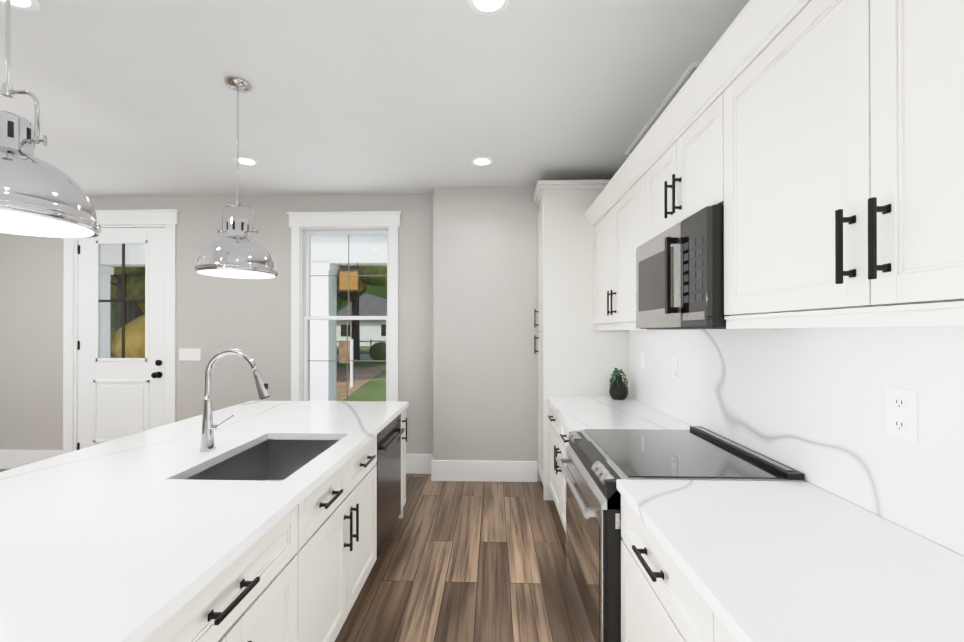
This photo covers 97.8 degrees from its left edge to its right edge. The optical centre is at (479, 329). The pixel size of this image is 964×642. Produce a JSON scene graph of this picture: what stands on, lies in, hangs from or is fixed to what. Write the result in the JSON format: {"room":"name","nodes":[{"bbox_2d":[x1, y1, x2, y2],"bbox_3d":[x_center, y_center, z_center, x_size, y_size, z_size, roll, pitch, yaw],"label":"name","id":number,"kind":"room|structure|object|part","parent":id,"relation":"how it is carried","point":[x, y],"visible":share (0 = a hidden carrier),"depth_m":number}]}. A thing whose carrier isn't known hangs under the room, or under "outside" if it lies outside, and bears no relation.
{"room":"kitchen","nodes":[
{"label":"kitchen","id":0,"kind":"room"},
{"bbox_2d":[0,194,432,453],"bbox_3d":[-3.481,0.035,4.317,6.126,2.740,0.190,0,0,2],"label":"wall","id":1,"kind":"structure","parent":0,"point":[250,317],"depth_m":4.19},
{"bbox_2d":[0,450,62,468],"bbox_3d":[-5.349,1.310,4.272,2.335,0.190,0.019,0,0,2],"label":"baseboard","id":2,"kind":"structure","parent":1,"relation":"attached to","point":[9,459],"depth_m":4.24},
{"bbox_2d":[77,228,164,449],"bbox_3d":[-3.608,0.181,4.228,0.918,2.425,0.127,0,0,2],"label":"entry door","id":3,"kind":"structure","parent":1,"relation":"in","point":[123,396],"depth_m":4.24},
{"bbox_2d":[63,209,179,453],"bbox_3d":[-3.605,0.103,4.304,1.220,2.605,0.224,0,0,2],"label":"door frame","id":4,"kind":"structure","parent":1,"relation":"attached to","point":[167,219],"depth_m":4.21},
{"bbox_2d":[179,348,200,360],"bbox_3d":[-2.884,0.245,4.197,0.215,0.120,0.007,0,0,2],"label":"switch plate","id":5,"kind":"object","parent":1,"relation":"attached to","point":[188,354],"visible":1,"depth_m":4.19},
{"bbox_2d":[287,211,401,401],"bbox_3d":[-1.322,-0.132,4.220,1.132,2.055,0.240,0,0,2],"label":"window","id":6,"kind":"structure","parent":1,"relation":"in","point":[389,221],"depth_m":4.15},
{"bbox_3d":[-1.322,-0.120,4.237,0.866,1.760,0.075,0,0,2],"label":"window sashes","id":7,"kind":"part","parent":6,"relation":"part of"},
{"bbox_2d":[406,454,432,473],"bbox_3d":[-1.728,1.310,4.149,2.611,0.190,0.019,0,0,2],"label":"baseboard","id":8,"kind":"structure","parent":1,"relation":"attached to","point":[415,463],"depth_m":4.10},
{"bbox_2d":[0,469,583,641],"bbox_3d":[-2.765,1.423,0.432,8.020,0.060,7.900,0,0,2],"label":"floor","id":9,"kind":"structure","parent":0,"point":[469,561],"depth_m":2.43},
{"bbox_2d":[0,405,408,641],"bbox_3d":[-1.186,0.982,0.900,1.204,0.825,4.540,0,0,2],"label":"kitchen island","id":10,"kind":"object","parent":9,"relation":"on","point":[269,521],"depth_m":1.28},
{"bbox_2d":[199,349,270,451],"bbox_3d":[-1.089,0.310,1.879,0.314,0.452,0.062,0,0,2],"label":"pull-down faucet","id":11,"kind":"object","parent":10,"relation":"on","point":[207,437],"visible":0.98,"depth_m":1.87},
{"bbox_2d":[160,437,351,488],"bbox_3d":[-0.902,0.673,1.847,0.454,0.227,0.714,0,0,2],"label":"sink","id":12,"kind":"object","parent":10,"relation":"in","point":[266,462],"depth_m":2.03},
{"bbox_2d":[536,188,631,499],"bbox_3d":[0.895,0.123,3.668,0.718,2.560,0.428,0,0,2],"label":"tall cabinet","id":13,"kind":"object","parent":9,"relation":"on","point":[575,358],"depth_m":3.46},
{"bbox_2d":[548,404,627,532],"bbox_3d":[0.890,0.988,2.856,0.673,0.825,1.186,0,0,2],"label":"base cabinet","id":14,"kind":"object","parent":9,"relation":"on","point":[558,439],"depth_m":3.01},
{"bbox_2d":[548,396,691,431],"bbox_3d":[0.874,0.558,2.858,0.670,0.034,1.185,0,0,2],"label":"countertop","id":15,"kind":"structure","parent":14,"relation":"on","point":[580,413],"depth_m":2.69},
{"bbox_2d":[609,368,627,399],"bbox_3d":[1.091,0.417,3.296,0.152,0.248,0.144,0,0,2],"label":"potted plant","id":16,"kind":"object","parent":15,"relation":"on","point":[618,389],"visible":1,"depth_m":3.26},
{"bbox_2d":[641,352,644,368],"bbox_3d":[1.213,0.227,3.112,0.008,0.120,0.075,0,0,2],"label":"outlet","id":17,"kind":"object","parent":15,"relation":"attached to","point":[642,360],"visible":1,"depth_m":3.11},
{"bbox_2d":[621,500,687,641],"bbox_3d":[0.832,0.983,1.150,0.673,0.825,0.697,0,0,2],"label":"base cabinet","id":18,"kind":"object","parent":9,"relation":"on","point":[654,596],"depth_m":1.25},
{"bbox_2d":[616,480,963,641],"bbox_3d":[0.778,0.549,0.033,0.670,0.034,2.937,0,0,2],"label":"countertop","id":19,"kind":"structure","parent":18,"relation":"on","point":[773,561],"depth_m":0.97},
{"bbox_2d":[556,426,804,641],"bbox_3d":[0.784,0.954,1.883,0.775,0.887,0.759,0,0,2],"label":"range","id":20,"kind":"object","parent":9,"relation":"on","point":[599,462],"visible":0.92,"depth_m":1.71},
{"bbox_2d":[688,588,731,641],"bbox_3d":[0.810,0.981,0.482,0.673,0.825,0.880,0,0,2],"label":"base cabinet","id":21,"kind":"object","parent":9,"relation":"on","point":[702,626],"depth_m":0.92},
{"bbox_2d":[0,0,748,197],"bbox_3d":[-2.765,-1.377,0.441,8.020,0.060,7.900,0,0,2],"label":"ceiling","id":22,"kind":"structure","parent":0,"point":[137,98],"depth_m":2.33},
{"bbox_2d":[0,0,39,10],"bbox_3d":[-1.883,-1.341,1.681,0.176,0.004,0.176,0,0,2],"label":"recessed light","id":23,"kind":"object","parent":22,"relation":"in","point":[28,5],"visible":0.92,"depth_m":1.73},
{"bbox_2d":[0,0,101,238],"bbox_3d":[-1.349,-0.824,1.203,0.402,1.040,0.402,0,0,2],"label":"pendant light","id":24,"kind":"object","parent":22,"relation":"hanging from","point":[39,197],"visible":1,"depth_m":1.18},
{"bbox_2d":[193,76,278,278],"bbox_3d":[-1.312,-0.821,2.286,0.402,1.040,0.402,0,0,2],"label":"pendant light","id":25,"kind":"object","parent":22,"relation":"hanging from","point":[236,251],"visible":1,"depth_m":2.21},
{"bbox_2d":[233,157,258,165],"bbox_3d":[-1.847,-1.335,3.331,0.176,0.004,0.176,0,0,2],"label":"recessed light","id":26,"kind":"object","parent":22,"relation":"in","point":[247,161],"visible":0.92,"depth_m":3.33},
{"bbox_2d":[471,157,492,165],"bbox_3d":[0.024,-1.335,3.338,0.176,0.004,0.176,0,0,2],"label":"recessed light","id":27,"kind":"object","parent":22,"relation":"in","point":[482,161],"visible":1,"depth_m":3.33},
{"bbox_2d":[467,0,509,15],"bbox_3d":[0.039,-1.341,1.706,0.176,0.004,0.176,0,0,2],"label":"recessed light","id":28,"kind":"object","parent":22,"relation":"in","point":[487,7],"visible":1,"depth_m":1.74},
{"bbox_2d":[625,62,700,154],"bbox_3d":[1.119,-1.335,2.645,0.065,0.008,1.090,0,0,2],"label":"ceiling vent","id":29,"kind":"object","parent":22,"relation":"in","point":[686,76],"visible":0.58,"depth_m":2.47},
{"bbox_2d":[433,186,541,481],"bbox_3d":[0.473,0.035,4.088,1.794,2.740,0.380,0,0,2],"label":"wall","id":30,"kind":"structure","parent":0,"point":[485,331],"depth_m":3.91},
{"bbox_2d":[430,459,536,481],"bbox_3d":[0.046,1.309,3.901,0.985,0.190,0.016,0,0,2],"label":"baseboard","id":31,"kind":"structure","parent":30,"relation":"attached to","point":[483,471],"depth_m":3.89},
{"bbox_2d":[672,358,677,377],"bbox_3d":[1.195,0.232,2.572,0.008,0.120,0.075,0,0,2],"label":"outlet","id":32,"kind":"object","parent":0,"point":[674,367],"visible":1,"depth_m":2.55},
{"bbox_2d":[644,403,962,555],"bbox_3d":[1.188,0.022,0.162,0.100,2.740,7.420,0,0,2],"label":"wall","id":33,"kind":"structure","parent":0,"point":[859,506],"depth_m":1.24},
{"bbox_2d":[593,148,644,327],"bbox_3d":[1.073,-0.503,2.855,0.308,0.917,1.186,0,0,2],"label":"upper cabinet","id":34,"kind":"object","parent":33,"relation":"attached to","point":[619,220],"depth_m":2.75},
{"bbox_2d":[645,60,716,241],"bbox_3d":[1.040,-0.711,1.881,0.308,0.507,0.760,0,0,2],"label":"upper cabinet","id":35,"kind":"object","parent":33,"relation":"attached to","point":[681,157],"depth_m":1.80},
{"bbox_2d":[636,205,728,329],"bbox_3d":[0.980,-0.225,1.881,0.388,0.444,0.754,0,0,2],"label":"microwave","id":36,"kind":"object","parent":35,"relation":"attached to","point":[679,275],"visible":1,"depth_m":1.68},
{"bbox_2d":[717,0,963,319],"bbox_3d":[1.006,-0.509,0.884,0.308,0.917,1.230,0,0,2],"label":"upper cabinet","id":37,"kind":"object","parent":33,"relation":"attached to","point":[815,148],"depth_m":0.99},
{"bbox_2d":[886,387,917,442],"bbox_3d":[1.146,0.227,1.143,0.008,0.135,0.085,0,0,2],"label":"outlet","id":38,"kind":"object","parent":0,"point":[901,413],"visible":1,"depth_m":1.14},
{"label":"outside","id":39,"kind":"structure","parent":0,"visible":0},
{"bbox_2d":[337,348,385,400],"bbox_3d":[2.735,2.060,83.291,240.000,0.100,153.100,0,0,2],"label":"lawn","id":40,"kind":"structure","parent":39,"point":[373,396],"depth_m":13.77},
{"bbox_2d":[110,285,386,328],"bbox_3d":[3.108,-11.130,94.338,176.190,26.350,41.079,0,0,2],"label":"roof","id":41,"kind":"object","parent":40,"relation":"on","point":[369,288],"depth_m":111.09},
{"bbox_2d":[110,265,386,359],"bbox_3d":[-15.533,-10.636,40.633,83.884,25.012,64.130,0,0,2],"label":"trees","id":42,"kind":"object","parent":40,"relation":"on","point":[140,308],"depth_m":17.95},
{"bbox_2d":[337,354,372,359],"bbox_3d":[0.798,1.816,26.147,120.000,0.001,18.273,0,0,2],"label":"street","id":43,"kind":"structure","parent":40,"relation":"on","point":[363,357],"depth_m":27.81},
{"bbox_2d":[336,368,384,400],"bbox_3d":[-21.222,1.779,14.114,36.800,0.001,13.000,0,0,2],"label":"driveway","id":44,"kind":"structure","parent":40,"relation":"on","point":[358,379],"depth_m":15.45},
{"bbox_2d":[337,339,384,386],"bbox_3d":[-3.309,1.066,23.064,24.100,1.500,20.100,0,0,2],"label":"fence","id":45,"kind":"object","parent":40,"relation":"on","point":[342,349],"depth_m":13.04},
{"bbox_2d":[337,293,386,345],"bbox_3d":[-11.708,-0.978,48.320,8.300,5.750,8.800,0,0,2],"label":"neighbouring house","id":46,"kind":"structure","parent":40,"relation":"on","point":[369,330],"depth_m":44.28},
{"bbox_3d":[-2.899,1.605,5.639,22.000,0.350,2.500,0,0,2],"label":"floor","id":47,"kind":"structure","parent":39,"visible":0},
{"bbox_2d":[100,265,113,357],"bbox_3d":[-6.262,0.198,6.778,0.400,2.470,0.400,0,0,2],"label":"porch post","id":48,"kind":"object","parent":47,"relation":"on","point":[109,272],"depth_m":6.85},
{"bbox_2d":[101,235,386,266],"bbox_3d":[-2.896,-1.265,5.748,22.000,0.450,2.700,0,0,2],"label":"porch roof","id":49,"kind":"structure","parent":48,"relation":"on","point":[315,252],"depth_m":6.53},
{"bbox_2d":[338,262,359,291],"bbox_3d":[-2.001,-0.813,6.464,0.340,0.450,0.028,0,0,2],"label":"hanging sign","id":50,"kind":"object","parent":49,"relation":"hanging from","point":[343,280],"depth_m":6.45},
{"bbox_2d":[310,262,338,400],"bbox_3d":[-2.485,0.198,6.650,0.400,2.470,0.400,0,0,2],"label":"porch post","id":51,"kind":"object","parent":47,"relation":"on","point":[324,329],"depth_m":6.48}
]}

